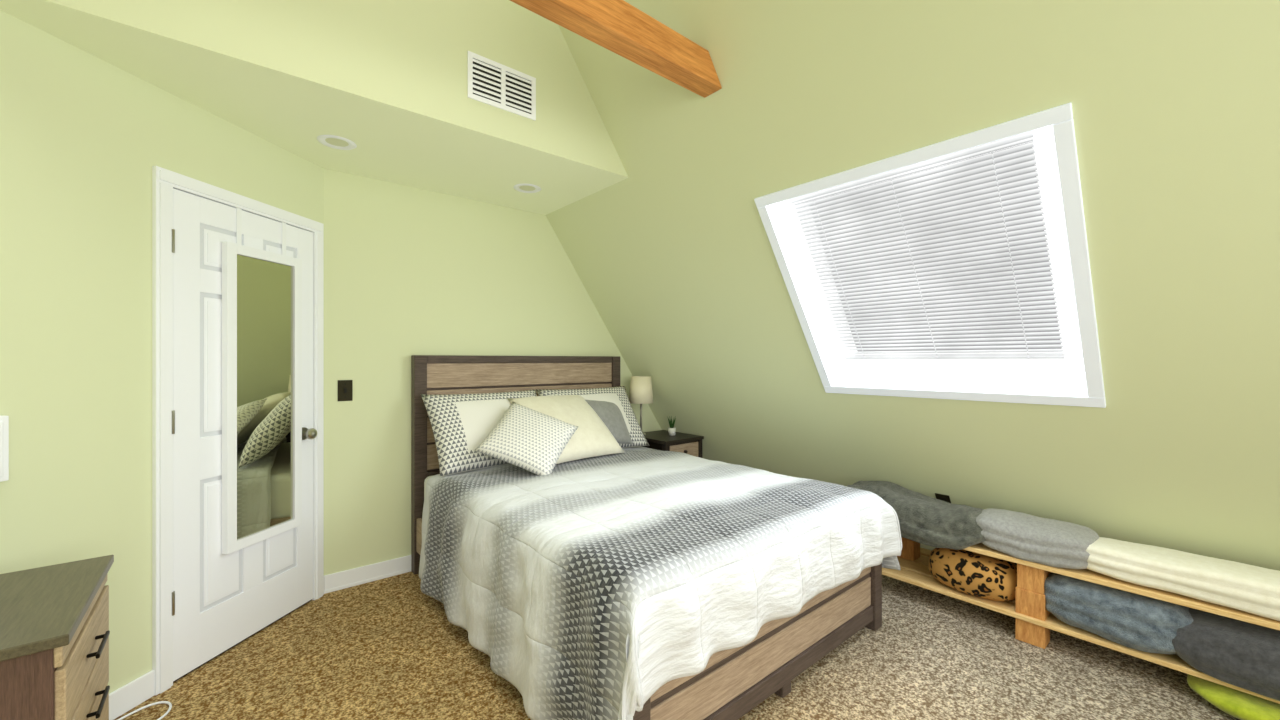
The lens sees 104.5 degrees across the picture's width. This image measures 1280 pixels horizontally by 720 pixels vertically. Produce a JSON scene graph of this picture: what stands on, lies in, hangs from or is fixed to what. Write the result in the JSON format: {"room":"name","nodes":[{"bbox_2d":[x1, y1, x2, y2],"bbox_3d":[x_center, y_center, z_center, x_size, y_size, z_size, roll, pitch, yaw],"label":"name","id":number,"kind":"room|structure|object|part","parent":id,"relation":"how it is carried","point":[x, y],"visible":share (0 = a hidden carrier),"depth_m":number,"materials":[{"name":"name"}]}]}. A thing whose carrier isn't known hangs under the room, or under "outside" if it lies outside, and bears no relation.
{"room":"attic bedroom","nodes":[
{"label":"attic bedroom","id":0,"kind":"room"},
{"bbox_2d":[0,10,323,694],"bbox_3d":[-1.924,-0.639,2.031,0.239,3.900,1.530,0,0,9],"label":"wall","id":1,"kind":"structure","parent":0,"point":[121,194],"depth_m":1.87,"materials":[{"name":"green paint"}]},
{"bbox_2d":[0,415,8,481],"bbox_3d":[-1.963,0.271,1.451,0.036,0.200,0.150,0,0,9],"label":"thermostat","id":2,"kind":"object","parent":1,"relation":"attached to","point":[4,420],"visible":1,"depth_m":1.51,"materials":[{"name":"white plastic"}]},
{"bbox_2d":[109,576,324,719],"bbox_3d":[-1.887,1.261,2.026,0.013,0.100,1.530,0,0,9],"label":"baseboard","id":3,"kind":"structure","parent":1,"relation":"attached to","point":[125,698],"depth_m":1.86,"materials":[{"name":"white wood"}]},
{"bbox_3d":[-1.821,0.276,2.346,0.048,2.070,0.837,0,0,9],"label":"casing","id":4,"kind":"part","parent":1,"relation":"part of","materials":[{"name":"white wood"}]},
{"bbox_3d":[-1.738,0.391,2.619,0.048,0.060,0.060,0,0,9],"label":"knob","id":5,"kind":"part","parent":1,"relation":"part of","materials":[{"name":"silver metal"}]},
{"bbox_2d":[222,208,301,554],"bbox_3d":[-1.815,0.082,2.389,0.044,1.557,0.400,0,0,9],"label":"mirror","id":6,"kind":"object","parent":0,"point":[262,289],"depth_m":2.35,"materials":[{"name":"white"}]},
{"bbox_2d":[0,0,628,214],"bbox_3d":[-1.344,-1.834,2.502,2.604,1.510,0.990,0,0,-40],"label":"ceiling","id":7,"kind":"structure","parent":0,"point":[388,78],"depth_m":2.19,"materials":[{"name":"paint"}]},
{"bbox_2d":[317,135,356,149],"bbox_3d":[-1.497,-1.076,2.445,0.166,0.006,0.172,0,0,-40],"label":"recessed light","id":8,"kind":"object","parent":7,"relation":"in","point":[336,142],"depth_m":2.45,"materials":[{"name":"white plastic"}]},
{"bbox_2d":[467,51,535,120],"bbox_3d":[-0.668,-1.332,2.418,0.350,0.215,0.008,0,0,-40],"label":"ceiling vent","id":9,"kind":"object","parent":7,"relation":"in","point":[490,82],"visible":1,"depth_m":2.41,"materials":[{"name":"white metal"}]},
{"bbox_2d":[514,183,540,192],"bbox_3d":[-0.706,-1.076,3.097,0.166,0.006,0.168,0,0,-40],"label":"recessed light","id":10,"kind":"object","parent":7,"relation":"in","point":[525,188],"depth_m":3.11,"materials":[{"name":"white plastic"}]},
{"bbox_2d":[324,168,661,574],"bbox_3d":[-0.659,-0.639,3.823,3.852,3.900,0.150,0,0,-40],"label":"wall","id":11,"kind":"structure","parent":0,"point":[409,271],"depth_m":3.04,"materials":[{"name":"green paint"}]},
{"bbox_2d":[338,380,352,400],"bbox_3d":[-1.693,0.176,2.845,0.074,0.120,0.016,0,0,-40],"label":"switch plate","id":12,"kind":"object","parent":11,"relation":"attached to","point":[345,387],"visible":1,"depth_m":2.85,"materials":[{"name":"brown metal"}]},
{"bbox_2d":[324,555,410,593],"bbox_3d":[-0.614,1.261,3.753,3.032,0.100,0.016,0,0,-40],"label":"baseboard","id":13,"kind":"structure","parent":11,"relation":"attached to","point":[336,581],"depth_m":2.91,"materials":[{"name":"white wood"}]},
{"bbox_2d":[114,571,1239,719],"bbox_3d":[0.737,1.361,1.502,5.102,0.100,5.800,0,0,-40],"label":"floor","id":14,"kind":"structure","parent":0,"point":[382,649],"depth_m":2.05,"materials":[{"name":"brown carpet"}]},
{"bbox_2d":[0,555,113,719],"bbox_3d":[-1.625,0.961,1.194,0.458,0.700,0.594,0,0,-40],"label":"dresser","id":15,"kind":"object","parent":14,"relation":"on","point":[54,619],"visible":1,"depth_m":1.21,"materials":[{"name":"brown wood"}]},
{"bbox_2d":[117,701,171,719],"bbox_3d":[-1.742,1.305,1.760,0.318,0.008,0.156,0,0,34],"label":"cable","id":16,"kind":"object","parent":14,"relation":"on","point":[160,702],"visible":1,"depth_m":1.85,"materials":[{"name":"white plastic"}]},
{"bbox_2d":[411,355,901,719],"bbox_3d":[-0.095,0.641,2.718,1.760,1.340,2.244,0,0,-40],"label":"bed","id":17,"kind":"object","parent":14,"relation":"on","point":[600,574],"visible":1,"depth_m":2.06,"materials":[{"name":"white fabric"}]},
{"bbox_3d":[-0.115,0.861,2.755,1.500,0.300,2.015,0,0,-40],"label":"mattress","id":18,"kind":"part","parent":17,"relation":"part of","materials":[{"name":"white fabric"}]},
{"bbox_2d":[474,402,577,475],"bbox_3d":[-0.653,0.462,2.921,0.450,0.132,0.450,20,37,5],"label":"pillow","id":19,"kind":"object","parent":17,"relation":"on","point":[533,441],"depth_m":2.85,"materials":[{"name":"fabric"}]},
{"bbox_2d":[507,395,625,463],"bbox_3d":[-0.480,0.435,3.274,0.620,0.190,0.600,1,37,-46],"label":"pillow","id":20,"kind":"object","parent":17,"relation":"on","point":[593,439],"depth_m":3.22,"materials":[{"name":"beige fabric"}]},
{"bbox_2d":[585,400,632,443],"bbox_3d":[-0.251,0.440,3.546,0.380,0.380,0.114,8,-44,-41],"label":"pillow","id":21,"kind":"object","parent":17,"relation":"on","point":[612,413],"depth_m":3.54,"materials":[{"name":"grey fabric"}]},
{"bbox_2d":[642,430,703,457],"bbox_3d":[0.204,0.961,4.013,0.418,0.700,0.488,0,0,-40],"label":"nightstand","id":22,"kind":"object","parent":14,"relation":"on","point":[690,444],"visible":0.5,"depth_m":3.89,"materials":[{"name":"brown wood"}]},
{"bbox_2d":[629,376,652,435],"bbox_3d":[0.008,0.372,3.999,0.200,0.478,0.200,0,0,-40],"label":"table lamp","id":23,"kind":"object","parent":22,"relation":"on","point":[640,393],"visible":0.79,"depth_m":3.92,"materials":[{"name":"beige fabric"}]},
{"bbox_2d":[667,416,675,435],"bbox_3d":[0.259,0.532,4.027,0.068,0.157,0.081,0,0,7],"label":"plant pot","id":24,"kind":"object","parent":22,"relation":"on","point":[671,430],"visible":1,"depth_m":4.01,"materials":[{"name":"white ceramic"}]},
{"bbox_2d":[847,481,1279,719],"bbox_3d":[2.164,1.019,2.162,0.644,0.595,2.573,0,0,-40],"label":"shelf","id":25,"kind":"object","parent":14,"relation":"on","point":[1215,622],"visible":0.94,"depth_m":2.08,"materials":[{"name":"brown wood"}]},
{"bbox_2d":[976,508,1098,568],"bbox_3d":[1.875,0.839,2.356,0.266,0.189,0.457,0,0,-40],"label":"blanket","id":26,"kind":"object","parent":25,"relation":"on","point":[1012,536],"depth_m":2.28,"materials":[{"name":"grey fabric"}]},
{"bbox_2d":[1044,572,1192,653],"bbox_3d":[2.068,1.075,2.144,0.318,0.235,0.499,0,0,-40],"label":"blanket","id":27,"kind":"object","parent":25,"relation":"on","point":[1126,621],"depth_m":2.05,"materials":[{"name":"blue fabric"}]},
{"bbox_2d":[1086,537,1279,620],"bbox_3d":[2.351,0.858,1.789,0.260,0.148,1.206,0,0,-40],"label":"blanket","id":28,"kind":"object","parent":25,"relation":"on","point":[1231,589],"depth_m":1.92,"materials":[{"name":"beige fabric"}]},
{"bbox_2d":[1172,607,1279,700],"bbox_3d":[2.427,1.096,1.669,0.316,0.241,0.906,0,0,-40],"label":"blanket","id":29,"kind":"object","parent":25,"relation":"on","point":[1240,660],"depth_m":1.82,"materials":[{"name":"grey fabric"}]},
{"bbox_2d":[546,0,1279,570],"bbox_3d":[1.281,-0.771,1.960,3.009,4.164,5.600,0,0,-40],"label":"wall","id":30,"kind":"structure","parent":0,"point":[1176,103],"depth_m":1.95,"materials":[{"name":"green paint"}]},
{"bbox_2d":[510,0,721,97],"bbox_3d":[-0.599,-1.297,1.496,2.446,0.135,0.110,0,0,-40],"label":"beam","id":31,"kind":"structure","parent":30,"relation":"attached to","point":[617,26],"depth_m":1.94,"materials":[{"name":"brown wood"}]},
{"bbox_2d":[754,102,1105,407],"bbox_3d":[1.272,-0.351,2.265,0.839,1.083,1.200,0,0,-40],"label":"window","id":32,"kind":"structure","parent":30,"relation":"in","point":[1080,374],"depth_m":2.19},
{"bbox_2d":[788,130,1065,359],"bbox_3d":[1.277,-0.409,2.286,0.975,0.975,0.040,0,35,50],"label":"window blind","id":33,"kind":"object","parent":32,"relation":"attached to","point":[817,197],"depth_m":2.19,"materials":[{"name":"white plastic"}]},
{"bbox_2d":[935,493,950,502],"bbox_3d":[1.726,0.806,2.811,0.070,0.098,0.072,0,0,-40],"label":"outlet plate","id":34,"kind":"object","parent":30,"relation":"attached to","point":[946,498],"visible":0.38,"depth_m":2.79,"materials":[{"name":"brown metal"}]}
]}

